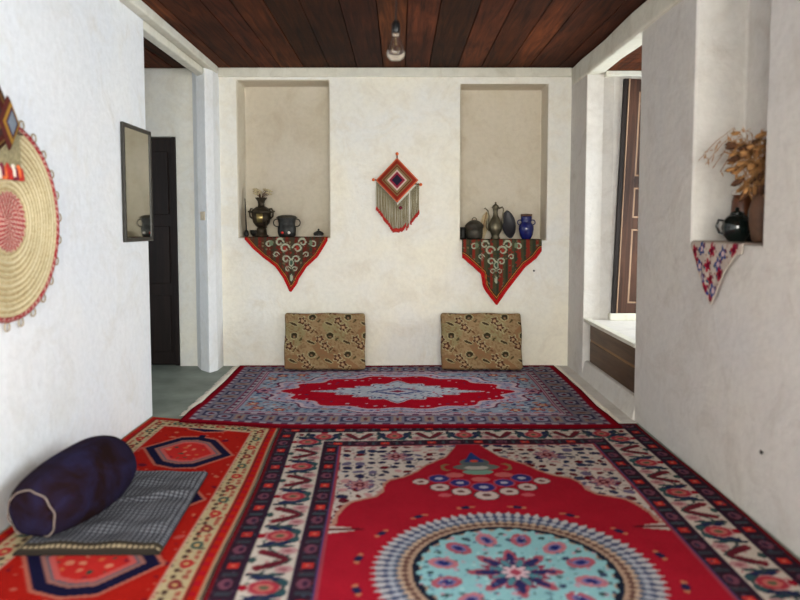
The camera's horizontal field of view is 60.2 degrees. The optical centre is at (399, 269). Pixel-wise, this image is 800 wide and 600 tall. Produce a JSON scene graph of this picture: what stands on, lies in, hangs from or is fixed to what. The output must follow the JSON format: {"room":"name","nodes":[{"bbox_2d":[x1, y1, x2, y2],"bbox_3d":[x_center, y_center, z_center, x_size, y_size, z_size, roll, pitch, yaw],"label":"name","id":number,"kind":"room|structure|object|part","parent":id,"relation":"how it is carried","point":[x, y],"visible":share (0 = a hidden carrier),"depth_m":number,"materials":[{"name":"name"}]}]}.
{"room":"traditional dwelling","nodes":[
{"label":"traditional dwelling","id":0,"kind":"room"},
{"bbox_2d":[0,0,151,532],"bbox_3d":[-1.760,-0.106,1.199,0.320,2.615,6.406,0,4,0],"label":"wall","id":1,"kind":"structure","parent":0,"point":[78,369],"depth_m":3.41,"materials":[{"name":"paint"}]},
{"bbox_2d":[0,88,24,180],"bbox_3d":[-1.559,-0.625,2.591,0.038,0.550,0.522,0,4,0],"label":"wall hanging","id":2,"kind":"object","parent":1,"relation":"attached to","point":[10,168],"depth_m":2.74,"materials":[{"name":"fabric"}]},
{"bbox_2d":[0,120,61,331],"bbox_3d":[-1.584,-0.195,2.788,0.024,0.890,0.891,0,4,0],"label":"mat","id":3,"kind":"object","parent":1,"relation":"attached to","point":[29,211],"visible":0.94,"depth_m":2.93,"materials":[{"name":"wicker"}]},
{"bbox_2d":[120,121,152,241],"bbox_3d":[-1.589,-0.518,4.180,0.018,0.690,0.444,0,4,0],"label":"wall mirror","id":4,"kind":"object","parent":1,"relation":"attached to","point":[136,160],"visible":1,"depth_m":4.15,"materials":[{"name":"silver metal"}]},
{"bbox_2d":[119,0,217,72],"bbox_3d":[-1.565,-1.426,1.866,0.070,0.063,7.890,0,4,0],"label":"trim","id":5,"kind":"structure","parent":1,"relation":"attached to","point":[138,7],"depth_m":4.60,"materials":[{"name":"paint"}]},
{"bbox_2d":[143,20,202,75],"bbox_3d":[-1.641,-1.594,5.047,0.078,0.075,1.480,0,4,0],"label":"trim","id":6,"kind":"structure","parent":1,"relation":"attached to","point":[149,32],"depth_m":4.86,"materials":[{"name":"paint"}]},
{"bbox_2d":[192,68,223,372],"bbox_3d":[-1.659,-0.412,5.824,0.233,2.565,0.294,0,4,0],"label":"wall","id":7,"kind":"structure","parent":0,"point":[205,87],"depth_m":5.76,"materials":[{"name":"paint"}]},
{"bbox_2d":[200,212,204,219],"bbox_3d":[-1.635,-0.448,5.715,0.022,0.072,0.064,-4,5,-44],"label":"light switch","id":8,"kind":"object","parent":7,"relation":"attached to","point":[202,214],"visible":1,"depth_m":5.70,"materials":[{"name":"plastic"}]},
{"bbox_2d":[144,68,571,365],"bbox_3d":[0.000,-0.404,6.158,6.800,2.665,0.490,0,4,0],"label":"wall","id":9,"kind":"structure","parent":0,"point":[472,144],"depth_m":5.99,"materials":[{"name":"paint"}]},
{"bbox_2d":[148,137,179,364],"bbox_3d":[-2.350,-0.153,6.011,0.849,1.976,0.075,0,4,0],"label":"door","id":10,"kind":"structure","parent":9,"relation":"in","point":[163,250],"depth_m":5.99,"materials":[{"name":"brown wood"}]},
{"bbox_3d":[-2.145,-0.131,5.998,0.290,0.500,0.015,0,4,0],"label":"panel","id":11,"kind":"part","parent":10,"relation":"part of","materials":[{"name":"brown wood"}]},
{"bbox_3d":[-2.145,-0.749,5.957,0.290,0.540,0.015,0,4,0],"label":"panel","id":12,"kind":"part","parent":10,"relation":"part of","materials":[{"name":"brown wood"}]},
{"bbox_3d":[-2.145,0.468,6.037,0.290,0.500,0.015,0,4,0],"label":"panel","id":13,"kind":"part","parent":10,"relation":"part of","materials":[{"name":"brown wood"}]},
{"bbox_3d":[-1.943,-0.152,5.989,0.034,1.976,0.030,0,4,0],"label":"frame","id":14,"kind":"part","parent":10,"relation":"part of","materials":[{"name":"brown wood"}]},
{"bbox_2d":[244,198,248,236],"bbox_3d":[-1.352,-0.461,6.064,0.042,0.335,0.042,0,4,0],"label":"ladle","id":15,"kind":"object","parent":9,"relation":"in","point":[246,233],"visible":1,"depth_m":6.06,"materials":[{"name":"metal"}]},
{"bbox_3d":[-1.357,-0.486,6.065,0.022,0.285,0.012,2,4,30],"label":"handle","id":16,"kind":"part","parent":15,"relation":"part of","materials":[{"name":"metal"}]},
{"bbox_2d":[250,230,256,235],"bbox_3d":[-1.285,-0.328,6.158,0.112,0.055,0.112,0,4,0],"label":"bowl","id":17,"kind":"object","parent":9,"relation":"in","point":[252,232],"visible":0.42,"depth_m":6.11,"materials":[{"name":"metal"}]},
{"bbox_2d":[245,237,327,291],"bbox_3d":[-0.981,-0.054,6.058,0.714,0.473,0.227,0,4,0],"label":"cloth","id":18,"kind":"object","parent":9,"relation":"hanging from","point":[290,256],"visible":1,"depth_m":5.94,"materials":[{"name":"fabric"}]},
{"bbox_2d":[248,197,274,236],"bbox_3d":[-1.207,-0.463,6.042,0.202,0.342,0.182,3,5,43],"label":"vase","id":19,"kind":"object","parent":18,"relation":"on","point":[261,216],"visible":1,"depth_m":6.00,"materials":[{"name":"brown metal"}]},
{"bbox_3d":[-1.215,-0.450,5.971,0.056,0.076,0.020,0,4,0],"label":"plate","id":20,"kind":"part","parent":19,"relation":"part of","materials":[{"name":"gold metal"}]},
{"bbox_3d":[-1.215,-0.593,6.040,0.104,0.082,0.104,0,4,0],"label":"crown","id":21,"kind":"part","parent":19,"relation":"part of","materials":[{"name":"brown metal"}]},
{"bbox_2d":[252,188,272,196],"bbox_3d":[-1.203,-0.663,6.040,0.182,0.108,0.084,0,4,0],"label":"posy","id":22,"kind":"object","parent":19,"relation":"on","point":[258,191],"visible":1,"depth_m":6.03,"materials":[{"name":"beige plant"}]},
{"bbox_2d":[273,215,300,236],"bbox_3d":[-0.990,-0.386,6.039,0.186,0.190,0.186,3,5,42],"label":"pot","id":23,"kind":"object","parent":18,"relation":"on","point":[286,228],"visible":1,"depth_m":5.97,"materials":[{"name":"metal"}]},
{"bbox_3d":[-0.990,-0.468,6.033,0.186,0.027,0.186,0,4,0],"label":"lid","id":24,"kind":"part","parent":23,"relation":"part of","materials":[{"name":"metal"}]},
{"bbox_2d":[313,229,323,236],"bbox_3d":[-0.712,-0.326,6.033,0.114,0.071,0.114,0,4,0],"label":"lidded dish","id":25,"kind":"object","parent":18,"relation":"on","point":[318,233],"visible":1,"depth_m":6.00,"materials":[{"name":"black metal"}]},
{"bbox_2d":[218,68,571,76],"bbox_3d":[-0.050,-1.679,5.863,3.020,0.078,0.032,0,4,0],"label":"trim","id":26,"kind":"structure","parent":9,"relation":"attached to","point":[222,72],"depth_m":5.85,"materials":[{"name":"paint"}]},
{"bbox_2d":[461,239,541,304],"bbox_3d":[0.878,0.012,6.062,0.688,0.566,0.227,0,4,0],"label":"cloth","id":27,"kind":"object","parent":9,"relation":"hanging from","point":[499,262],"visible":1,"depth_m":5.95,"materials":[{"name":"fabric"}]},
{"bbox_2d":[460,227,465,238],"bbox_3d":[0.560,-0.328,6.153,0.072,0.110,0.072,0,4,0],"label":"cup","id":28,"kind":"object","parent":27,"relation":"on","point":[462,229],"visible":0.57,"depth_m":6.12,"materials":[{"name":"metal"}]},
{"bbox_2d":[465,217,483,238],"bbox_3d":[0.652,-0.368,6.055,0.168,0.192,0.168,0,4,0],"label":"cauldron","id":29,"kind":"object","parent":27,"relation":"on","point":[474,228],"visible":0.98,"depth_m":6.00,"materials":[{"name":"metal"}]},
{"bbox_3d":[0.652,-0.409,6.052,0.168,0.058,0.168,0,4,0],"label":"lid","id":30,"kind":"part","parent":29,"relation":"part of","materials":[{"name":"metal"}]},
{"bbox_2d":[484,202,503,238],"bbox_3d":[0.825,-0.434,6.042,0.155,0.325,0.120,2,4,31],"label":"pewter ewer","id":31,"kind":"object","parent":27,"relation":"on","point":[495,225],"visible":0.98,"depth_m":6.01,"materials":[{"name":"silver metal"}]},
{"bbox_3d":[0.763,-0.443,6.035,0.062,0.208,0.024,0,4,0],"label":"spout","id":32,"kind":"part","parent":31,"relation":"part of","materials":[{"name":"grey metal"}]},
{"bbox_2d":[501,210,515,237],"bbox_3d":[0.959,-0.403,6.090,0.126,0.247,0.074,0,4,0],"label":"oval platter","id":33,"kind":"object","parent":27,"relation":"on","point":[509,224],"visible":0.96,"depth_m":6.10,"materials":[{"name":"metal"}]},
{"bbox_2d":[517,214,535,238],"bbox_3d":[1.105,-0.381,6.039,0.132,0.220,0.132,3,5,37],"label":"vase","id":34,"kind":"object","parent":27,"relation":"on","point":[526,228],"visible":0.96,"depth_m":5.99,"materials":[{"name":"ceramic"}]},
{"bbox_2d":[142,0,646,67],"bbox_3d":[0.050,-1.534,2.088,6.900,0.120,8.366,0,4,0],"label":"ceiling","id":35,"kind":"structure","parent":0,"point":[230,33],"depth_m":4.75,"materials":[{"name":"brown wood"}]},
{"bbox_2d":[387,0,404,60],"bbox_3d":[-0.018,-1.219,2.977,0.080,0.624,0.080,0,4,0],"label":"hanging bulb","id":36,"kind":"object","parent":35,"relation":"hanging from","point":[395,51],"visible":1,"depth_m":2.97,"materials":[{"name":"clear glass"}]},
{"bbox_2d":[392,20,399,33],"bbox_3d":[-0.018,-1.052,2.988,0.037,0.060,0.037,0,4,0],"label":"socket","id":37,"kind":"object","parent":36,"relation":"attached to","point":[395,25],"depth_m":2.97,"materials":[{"name":"black plastic"}]},
{"bbox_3d":[-0.018,-0.966,2.994,0.080,0.116,0.080,0,4,0],"label":"glass bulb","id":38,"kind":"part","parent":36,"relation":"part of","materials":[{"name":"white"}]},
{"bbox_3d":[-0.017,-1.300,2.972,0.007,0.463,0.005,0,4,0],"label":"cord","id":39,"kind":"part","parent":36,"relation":"part of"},
{"bbox_2d":[3,365,799,599],"bbox_3d":[0.000,1.130,2.312,6.800,0.104,8.466,0,4,0],"label":"floor","id":40,"kind":"structure","parent":0,"point":[175,388],"depth_m":5.08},
{"bbox_2d":[0,417,278,599],"bbox_3d":[-1.104,1.063,2.519,1.036,0.012,3.808,0,4,0],"label":"runner rug","id":41,"kind":"object","parent":40,"relation":"on","point":[233,457],"visible":0.59,"depth_m":2.67,"materials":[{"name":"carpet"}]},
{"bbox_2d":[12,471,207,555],"bbox_3d":[-1.169,1.004,2.974,0.561,0.041,0.880,0,4,0],"label":"mat","id":42,"kind":"object","parent":41,"relation":"on","point":[142,521],"visible":0.71,"depth_m":2.76,"materials":[{"name":"fabric"}]},
{"bbox_2d":[7,435,136,536],"bbox_3d":[-1.358,0.871,2.896,0.316,0.271,0.575,1,4,11],"label":"bolster","id":43,"kind":"object","parent":42,"relation":"on","point":[73,486],"visible":1,"depth_m":2.73,"materials":[{"name":"blue fabric"}]},
{"bbox_2d":[179,365,622,428],"bbox_3d":[-0.029,0.889,5.074,2.835,0.025,1.892,0,4,0],"label":"rug","id":44,"kind":"object","parent":40,"relation":"on","point":[269,396],"visible":0.95,"depth_m":4.86,"materials":[{"name":"fabric"}]},
{"bbox_2d":[284,313,365,369],"bbox_3d":[-0.632,0.604,5.835,0.682,0.480,0.199,0,4,-1],"label":"floor cushion","id":45,"kind":"object","parent":44,"relation":"on","point":[314,341],"visible":1,"depth_m":5.78,"materials":[{"name":"beige fabric"}]},
{"bbox_2d":[440,313,522,369],"bbox_3d":[0.685,0.604,5.835,0.682,0.480,0.199,0,4,1],"label":"floor cushion","id":46,"kind":"object","parent":44,"relation":"on","point":[469,341],"visible":1,"depth_m":5.78,"materials":[{"name":"beige fabric"}]},
{"bbox_2d":[203,423,799,599],"bbox_3d":[0.410,1.068,2.427,2.262,0.014,3.637,0,4,0],"label":"rug","id":47,"kind":"object","parent":40,"relation":"on","point":[391,513],"visible":0.98,"depth_m":2.82,"materials":[{"name":"carpet"}]},
{"bbox_2d":[567,73,640,375],"bbox_3d":[2.331,-0.412,5.711,1.738,2.580,0.521,0,4,0],"label":"wall","id":48,"kind":"structure","parent":0,"point":[596,100],"depth_m":5.50,"materials":[{"name":"paint"}]},
{"bbox_2d":[595,320,635,339],"bbox_3d":[2.362,0.682,4.945,1.655,0.495,1.180,0,4,0],"label":"sill","id":49,"kind":"structure","parent":48,"relation":"attached to","point":[626,327],"depth_m":5.14,"materials":[{"name":"paint"}]},
{"bbox_2d":[590,325,634,392],"bbox_3d":[1.522,0.611,4.923,0.025,0.310,1.125,0,4,0],"label":"panel","id":50,"kind":"object","parent":49,"relation":"attached to","point":[616,358],"visible":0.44,"depth_m":4.88,"materials":[{"name":"brown wood"}]},
{"bbox_2d":[608,313,635,319],"bbox_3d":[2.140,0.371,5.486,0.960,0.057,0.050,0,4,0],"label":"trim","id":51,"kind":"structure","parent":48,"relation":"attached to","point":[611,316],"depth_m":5.46,"materials":[{"name":"paint"}]},
{"bbox_2d":[604,71,641,76],"bbox_3d":[2.390,-1.528,5.379,1.580,0.040,0.065,0,4,0],"label":"trim","id":52,"kind":"structure","parent":48,"relation":"attached to","point":[607,73],"depth_m":5.35,"materials":[{"name":"paint"}]},
{"bbox_2d":[611,79,640,312],"bbox_3d":[2.138,-0.556,5.421,0.923,1.864,0.034,0,4,0],"label":"door","id":53,"kind":"structure","parent":48,"relation":"in","point":[624,279],"depth_m":5.42,"materials":[{"name":"brown wood"}]},
{"bbox_3d":[1.726,-0.570,5.422,0.035,1.835,0.030,2,4,0],"label":"frame","id":54,"kind":"part","parent":53,"relation":"part of","materials":[{"name":"brown wood"}]},
{"bbox_3d":[2.098,0.314,5.483,0.598,0.081,0.024,2,4,0],"label":"rail","id":55,"kind":"part","parent":53,"relation":"part of","materials":[{"name":"brown wood"}]},
{"bbox_3d":[2.110,-0.020,5.458,0.594,0.586,0.014,2,4,0],"label":"moulding","id":56,"kind":"part","parent":53,"relation":"part of","materials":[{"name":"beige wood"}]},
{"bbox_3d":[2.110,-0.021,5.468,0.598,0.590,0.010,2,4,0],"label":"panel","id":57,"kind":"part","parent":53,"relation":"part of","materials":[{"name":"brown wood"}]},
{"bbox_3d":[2.122,-0.357,5.439,0.598,0.085,0.024,2,4,0],"label":"rail","id":58,"kind":"part","parent":53,"relation":"part of","materials":[{"name":"brown wood"}]},
{"bbox_3d":[2.127,-0.519,5.426,0.594,0.236,0.014,2,4,0],"label":"moulding","id":59,"kind":"part","parent":53,"relation":"part of","materials":[{"name":"beige wood"}]},
{"bbox_3d":[2.133,-0.681,5.418,0.598,0.085,0.024,2,4,0],"label":"rail","id":60,"kind":"part","parent":53,"relation":"part of","materials":[{"name":"brown wood"}]},
{"bbox_3d":[2.127,-0.520,5.436,0.598,0.240,0.010,2,4,0],"label":"panel","id":61,"kind":"part","parent":53,"relation":"part of","materials":[{"name":"brown wood"}]},
{"bbox_3d":[2.146,-1.050,5.391,0.594,0.651,0.014,2,4,0],"label":"moulding","id":62,"kind":"part","parent":53,"relation":"part of","materials":[{"name":"beige wood"}]},
{"bbox_3d":[2.146,-1.051,5.401,0.598,0.655,0.010,2,4,0],"label":"panel","id":63,"kind":"part","parent":53,"relation":"part of","materials":[{"name":"brown wood"}]},
{"bbox_2d":[607,45,641,70],"bbox_3d":[2.375,-1.536,4.812,1.610,0.040,1.184,0,4,0],"label":"ceiling","id":64,"kind":"structure","parent":0,"point":[632,61],"depth_m":5.14,"materials":[{"name":"brown wood"}]},
{"bbox_2d":[634,0,799,557],"bbox_3d":[1.740,-0.103,1.151,0.520,2.617,6.310,0,4,0],"label":"wall","id":65,"kind":"structure","parent":0,"point":[717,384],"depth_m":3.41,"materials":[{"name":"paint"}]},
{"bbox_2d":[581,360,634,419],"bbox_3d":[1.502,0.842,4.965,0.076,0.154,1.240,0,4,0],"label":"baseboard","id":66,"kind":"structure","parent":65,"relation":"attached to","point":[615,392],"depth_m":4.85,"materials":[{"name":"paint"}]},
{"bbox_2d":[584,318,635,347],"bbox_3d":[1.505,0.441,4.939,0.060,0.027,1.220,0,4,0],"label":"trim","id":67,"kind":"structure","parent":65,"relation":"attached to","point":[613,333],"depth_m":4.86,"materials":[{"name":"paint"}]},
{"bbox_2d":[572,0,682,84],"bbox_3d":[1.522,-1.375,1.897,0.156,0.163,7.946,0,4,0],"label":"trim","id":68,"kind":"structure","parent":65,"relation":"attached to","point":[627,37],"depth_m":4.58,"materials":[{"name":"paint"}]},
{"bbox_2d":[691,241,762,303],"bbox_3d":[1.549,0.016,3.213,0.195,0.294,0.520,0,4,0],"label":"floral cloth","id":69,"kind":"object","parent":65,"relation":"hanging from","point":[712,259],"visible":0.98,"depth_m":3.21,"materials":[{"name":"fabric"}]},
{"bbox_2d":[715,207,749,241],"bbox_3d":[1.558,-0.211,3.186,0.136,0.159,0.163,0,4,-1],"label":"teapot","id":70,"kind":"object","parent":69,"relation":"on","point":[735,227],"visible":0.91,"depth_m":3.15,"materials":[{"name":"black ceramic"}]},
{"bbox_3d":[1.507,-0.202,3.247,0.012,0.076,0.049,-3,5,-40],"label":"handle","id":71,"kind":"part","parent":70,"relation":"part of","materials":[{"name":"black ceramic"}]},
{"bbox_3d":[1.556,-0.272,3.184,0.064,0.037,0.064,-3,5,-40],"label":"lid","id":72,"kind":"part","parent":70,"relation":"part of","materials":[{"name":"black ceramic"}]},
{"bbox_2d":[749,185,764,242],"bbox_3d":[1.600,-0.247,3.045,0.108,0.250,0.108,0,4,0],"label":"clay vase","id":73,"kind":"object","parent":69,"relation":"on","point":[756,209],"visible":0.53,"depth_m":3.02,"materials":[{"name":"brown ceramic"}]},
{"bbox_2d":[698,127,766,201],"bbox_3d":[1.570,-0.472,3.112,0.262,0.354,0.463,0,4,0],"label":"bunch","id":74,"kind":"object","parent":73,"relation":"in","point":[756,169],"visible":0.74,"depth_m":3.03,"materials":[{"name":"plant"}]},
{"bbox_2d":[731,190,751,241],"bbox_3d":[1.662,-0.262,3.355,0.100,0.252,0.100,0,4,0],"label":"jar","id":75,"kind":"object","parent":65,"relation":"in","point":[744,204],"visible":0.27,"depth_m":3.31,"materials":[{"name":"ceramic"}]},
{"bbox_3d":[1.662,-0.376,3.348,0.096,0.024,0.096,0,4,0],"label":"lid","id":76,"kind":"part","parent":75,"relation":"part of","materials":[{"name":"ceramic"}]},
{"bbox_2d":[746,197,752,241],"bbox_3d":[1.662,-0.254,3.230,0.066,0.251,0.066,0,4,0],"label":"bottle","id":77,"kind":"object","parent":65,"relation":"in","point":[748,239],"visible":0.06,"depth_m":3.23,"materials":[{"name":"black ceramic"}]}
]}

